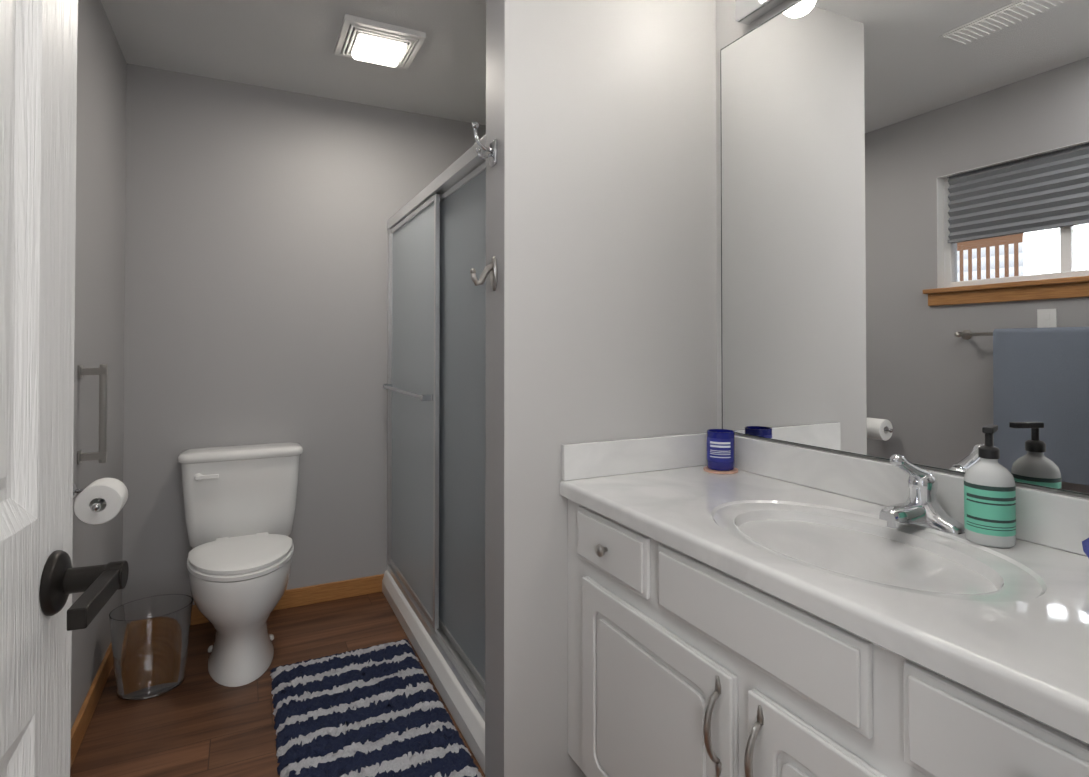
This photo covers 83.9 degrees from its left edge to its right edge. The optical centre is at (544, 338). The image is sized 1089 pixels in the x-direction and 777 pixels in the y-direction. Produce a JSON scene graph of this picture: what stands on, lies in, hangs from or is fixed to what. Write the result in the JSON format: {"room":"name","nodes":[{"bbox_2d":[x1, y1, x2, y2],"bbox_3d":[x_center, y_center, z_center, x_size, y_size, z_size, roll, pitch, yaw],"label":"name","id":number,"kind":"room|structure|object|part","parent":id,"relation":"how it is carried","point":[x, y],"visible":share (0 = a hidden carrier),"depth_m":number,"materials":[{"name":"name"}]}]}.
{"room":"bathroom","nodes":[
{"label":"bathroom","id":0,"kind":"room"},
{"bbox_2d":[71,0,126,728],"bbox_3d":[-1.177,0.023,1.206,0.120,2.440,3.240,0,-1,-26],"label":"wall","id":1,"kind":"structure","parent":0,"point":[100,203],"depth_m":2.10,"materials":[{"name":"grey paint"}]},
{"bbox_2d":[70,643,113,768],"bbox_3d":[-1.116,1.201,1.222,0.018,0.085,3.000,0,-1,-26],"label":"baseboard","id":2,"kind":"structure","parent":1,"relation":"attached to","point":[78,730],"depth_m":1.98,"materials":[{"name":"brown wood"}]},
{"bbox_2d":[77,364,107,463],"bbox_3d":[-1.410,0.234,1.892,0.071,0.309,0.038,0,-1,-26],"label":"grab bar","id":3,"kind":"object","parent":1,"relation":"attached to","point":[101,371],"visible":1,"depth_m":1.89,"materials":[{"name":"silver metal"}]},
{"bbox_2d":[73,478,127,524],"bbox_3d":[-1.300,0.468,1.752,0.147,0.112,0.196,0,-1,-26],"label":"paper holder","id":4,"kind":"object","parent":1,"relation":"attached to","point":[90,508],"visible":0.81,"depth_m":1.71,"materials":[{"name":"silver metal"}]},
{"bbox_2d":[70,592,484,776],"bbox_3d":[0.018,1.270,0.956,2.055,0.060,4.720,0,-1,-26],"label":"floor","id":5,"kind":"structure","parent":0,"point":[198,721],"depth_m":2.03,"materials":[{"name":"laminate"}]},
{"bbox_2d":[109,594,192,699],"bbox_3d":[-1.419,1.112,2.189,0.256,0.285,0.220,0,-1,-26],"label":"trash can","id":6,"kind":"object","parent":5,"relation":"on","point":[150,638],"visible":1,"depth_m":2.12,"materials":[{"name":"clear plastic"}]},
{"bbox_2d":[178,442,302,686],"bbox_3d":[-1.223,0.867,2.450,0.486,0.785,0.703,0,-1,-26],"label":"toilet","id":7,"kind":"object","parent":5,"relation":"on","point":[240,505],"visible":1,"depth_m":2.43,"materials":[{"name":"white ceramic"}]},
{"bbox_3d":[-1.407,0.575,2.520,0.091,0.032,0.020,0,-1,-26],"label":"lever","id":8,"kind":"part","parent":7,"relation":"part of","materials":[{"name":"white plastic"}]},
{"bbox_3d":[-1.332,0.498,2.676,0.486,0.042,0.210,0,-1,-26],"label":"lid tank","id":9,"kind":"part","parent":7,"relation":"part of","materials":[{"name":"white ceramic"}]},
{"bbox_3d":[-1.173,0.832,2.349,0.368,0.051,0.457,0,-1,-26],"label":"lid","id":10,"kind":"part","parent":7,"relation":"part of","materials":[{"name":"white plastic"}]},
{"bbox_3d":[-1.333,0.698,2.675,0.462,0.357,0.190,0,-1,-26],"label":"tank","id":11,"kind":"part","parent":7,"relation":"part of","materials":[{"name":"white ceramic"}]},
{"bbox_3d":[-1.162,0.848,2.327,0.376,0.020,0.427,0,-1,-26],"label":"seat","id":12,"kind":"part","parent":7,"relation":"part of","materials":[{"name":"white plastic"}]},
{"bbox_2d":[270,639,481,776],"bbox_3d":[-0.578,1.232,1.948,0.527,0.038,1.034,0,-1,-26],"label":"bath rug","id":13,"kind":"object","parent":5,"relation":"on","point":[377,711],"visible":1,"depth_m":1.94,"materials":[{"name":"blue fabric"}]},
{"bbox_2d":[382,570,484,773],"bbox_3d":[-0.165,1.208,2.546,0.731,0.105,1.466,0,-1,-26],"label":"shower curb","id":14,"kind":"object","parent":5,"relation":"on","point":[467,717],"visible":0.21,"depth_m":2.15,"materials":[{"name":"white plastic"}]},
{"bbox_2d":[560,432,1088,776],"bbox_3d":[0.590,0.739,1.173,0.596,1.007,1.384,0,-1,-26],"label":"bathroom vanity","id":15,"kind":"object","parent":5,"relation":"on","point":[772,609],"visible":0.98,"depth_m":1.11,"materials":[{"name":"white paint"}]},
{"bbox_2d":[703,429,737,473],"bbox_3d":[0.525,0.333,1.805,0.100,0.118,0.100,0,-1,-26],"label":"candle jar","id":16,"kind":"object","parent":15,"relation":"on","point":[720,451],"visible":1,"depth_m":1.77,"materials":[{"name":"blue glass"}]},
{"bbox_2d":[879,454,964,533],"bbox_3d":[0.756,0.312,1.255,0.144,0.150,0.166,0,-1,-26],"label":"faucet","id":17,"kind":"object","parent":15,"relation":"on","point":[921,513],"depth_m":1.24,"materials":[{"name":"silver metal"}]},
{"bbox_2d":[964,424,1015,547],"bbox_3d":[0.848,0.276,1.150,0.089,0.217,0.080,0,-1,-26],"label":"soap bottle","id":18,"kind":"object","parent":15,"relation":"on","point":[989,502],"visible":1,"depth_m":1.12,"materials":[{"name":"grey plastic"}]},
{"bbox_2d":[1082,538,1088,557],"bbox_3d":[0.906,0.327,0.938,0.101,0.092,0.105,0,-1,-26],"label":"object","id":19,"kind":"object","parent":15,"relation":"on","point":[1085,544],"visible":1,"depth_m":0.97,"materials":[{"name":"blue"}]},
{"bbox_2d":[101,0,485,124],"bbox_3d":[-0.310,-1.231,1.651,2.055,0.080,3.240,0,-1,-26],"label":"ceiling","id":20,"kind":"structure","parent":0,"point":[287,45],"depth_m":2.46,"materials":[{"name":"white paint"}]},
{"bbox_2d":[334,14,425,69],"bbox_3d":[-0.658,-1.165,2.404,0.300,0.032,0.300,0,-1,-26],"label":"ceiling vent","id":21,"kind":"object","parent":20,"relation":"in","point":[353,27],"visible":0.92,"depth_m":2.32,"materials":[{"name":"white plastic"}]},
{"bbox_2d":[352,34,406,66],"bbox_3d":[-0.658,-1.151,2.404,0.185,0.053,0.185,0,-1,-26],"label":"ceiling light","id":22,"kind":"object","parent":21,"relation":"attached to","point":[377,50],"visible":0.88,"depth_m":2.37,"materials":[{"name":"white"}]},
{"bbox_2d":[122,63,485,604],"bbox_3d":[-0.948,0.047,3.060,1.935,2.440,0.120,0,-1,-26],"label":"wall","id":23,"kind":"structure","parent":0,"point":[257,218],"depth_m":2.82,"materials":[{"name":"grey paint"}]},
{"bbox_2d":[191,574,383,624],"bbox_3d":[-1.279,1.221,2.807,1.070,0.085,0.014,0,-1,-26],"label":"baseboard","id":24,"kind":"structure","parent":23,"relation":"attached to","point":[307,595],"depth_m":2.91,"materials":[{"name":"brown wood"}]},
{"bbox_2d":[485,0,716,776],"bbox_3d":[0.192,0.031,1.839,0.735,2.440,0.140,0,-1,-26],"label":"wall","id":25,"kind":"structure","parent":0,"point":[601,299],"depth_m":1.71,"materials":[{"name":"grey paint"}]},
{"bbox_2d":[387,135,485,721],"bbox_3d":[-0.445,0.274,2.419,0.062,1.760,1.464,0,-1,-26],"label":"shower door frame","id":26,"kind":"object","parent":25,"relation":"attached to","point":[466,163],"visible":0.25,"depth_m":2.25,"materials":[{"name":"silver metal"}]},
{"bbox_2d":[389,194,439,628],"bbox_3d":[-0.589,0.279,2.680,0.018,1.665,0.806,0,-1,-26],"label":"shower door frame","id":27,"kind":"structure","parent":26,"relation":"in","point":[434,620],"depth_m":2.33,"materials":[{"name":"silver metal"}]},
{"bbox_2d":[383,384,432,400],"bbox_3d":[-0.615,0.232,2.667,0.042,0.024,0.745,0,-1,-26],"label":"towel bar","id":28,"kind":"object","parent":27,"relation":"attached to","point":[425,397],"visible":1,"depth_m":2.48,"materials":[{"name":"silver metal"}]},
{"bbox_2d":[391,169,485,680],"bbox_3d":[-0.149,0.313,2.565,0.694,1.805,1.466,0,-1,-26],"label":"shower door","id":29,"kind":"object","parent":26,"relation":"in","point":[462,434],"visible":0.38,"depth_m":2.29,"materials":[{"name":"grey glass"}]},
{"bbox_3d":[-0.589,0.279,2.680,0.006,1.625,0.766,0,-1,-26],"label":"glass","id":30,"kind":"part","parent":29,"relation":"part of","materials":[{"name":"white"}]},
{"bbox_3d":[-0.295,0.273,2.144,0.006,1.625,0.736,0,-1,-26],"label":"glass","id":31,"kind":"part","parent":29,"relation":"part of","materials":[{"name":"grey"}]},
{"bbox_2d":[439,161,485,689],"bbox_3d":[-0.295,0.273,2.144,0.018,1.665,0.776,0,-1,-26],"label":"door frame","id":32,"kind":"structure","parent":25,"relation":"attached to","point":[443,196],"depth_m":2.09,"materials":[{"name":"silver metal"}]},
{"bbox_2d":[470,256,496,290],"bbox_3d":[-0.170,-0.181,1.662,0.072,0.096,0.042,0,-1,-26],"label":"robe hook","id":33,"kind":"object","parent":25,"relation":"attached to","point":[491,268],"visible":1,"depth_m":1.66,"materials":[{"name":"silver metal"}]},
{"bbox_2d":[472,121,496,166],"bbox_3d":[-0.169,-0.538,1.668,0.068,0.114,0.040,0,-1,-26],"label":"robe hook","id":34,"kind":"object","parent":25,"relation":"attached to","point":[492,150],"visible":0.98,"depth_m":1.66,"materials":[{"name":"silver metal"}]},
{"bbox_2d":[716,0,1088,498],"bbox_3d":[0.584,0.033,2.010,0.120,2.440,3.120,0,-1,-26],"label":"wall","id":35,"kind":"structure","parent":0,"point":[729,29],"depth_m":1.93,"materials":[{"name":"grey paint"}]},
{"bbox_2d":[735,0,786,24],"bbox_3d":[0.735,-1.015,1.376,0.182,0.130,0.915,0,-1,-26],"label":"vanity light","id":36,"kind":"object","parent":35,"relation":"attached to","point":[747,12],"visible":1,"depth_m":1.76,"materials":[{"name":"silver metal"}]},
{"bbox_2d":[720,0,1088,495],"bbox_3d":[0.857,-0.322,1.320,0.006,1.208,1.332,0,-1,-26],"label":"mirror","id":37,"kind":"object","parent":35,"relation":"attached to","point":[905,228],"depth_m":1.37,"materials":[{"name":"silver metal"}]},
{"bbox_3d":[0.854,-0.322,1.318,0.001,1.208,1.332,0,-1,-26],"label":"mirror frame","id":38,"kind":"part","parent":37,"relation":"part of","materials":[{"name":"silver metal"}]},
{"bbox_3d":[0.381,0.011,0.237,2.055,2.440,0.120,0,-1,-26],"label":"wall","id":39,"kind":"structure","parent":0,"visible":0},
{"bbox_2d":[0,0,77,776],"bbox_3d":[-0.442,0.213,0.358,0.035,2.032,0.762,0,-1,-21],"label":"door","id":40,"kind":"structure","parent":39,"relation":"in","point":[38,86],"depth_m":0.62,"materials":[{"name":"white wood"}]},
{"bbox_2d":[39,550,128,630],"bbox_3d":[-0.548,0.267,0.635,0.171,0.068,0.188,0,-1,-21],"label":"door handle","id":41,"kind":"object","parent":40,"relation":"attached to","point":[62,579],"depth_m":0.65,"materials":[{"name":"brown metal"}]}
]}

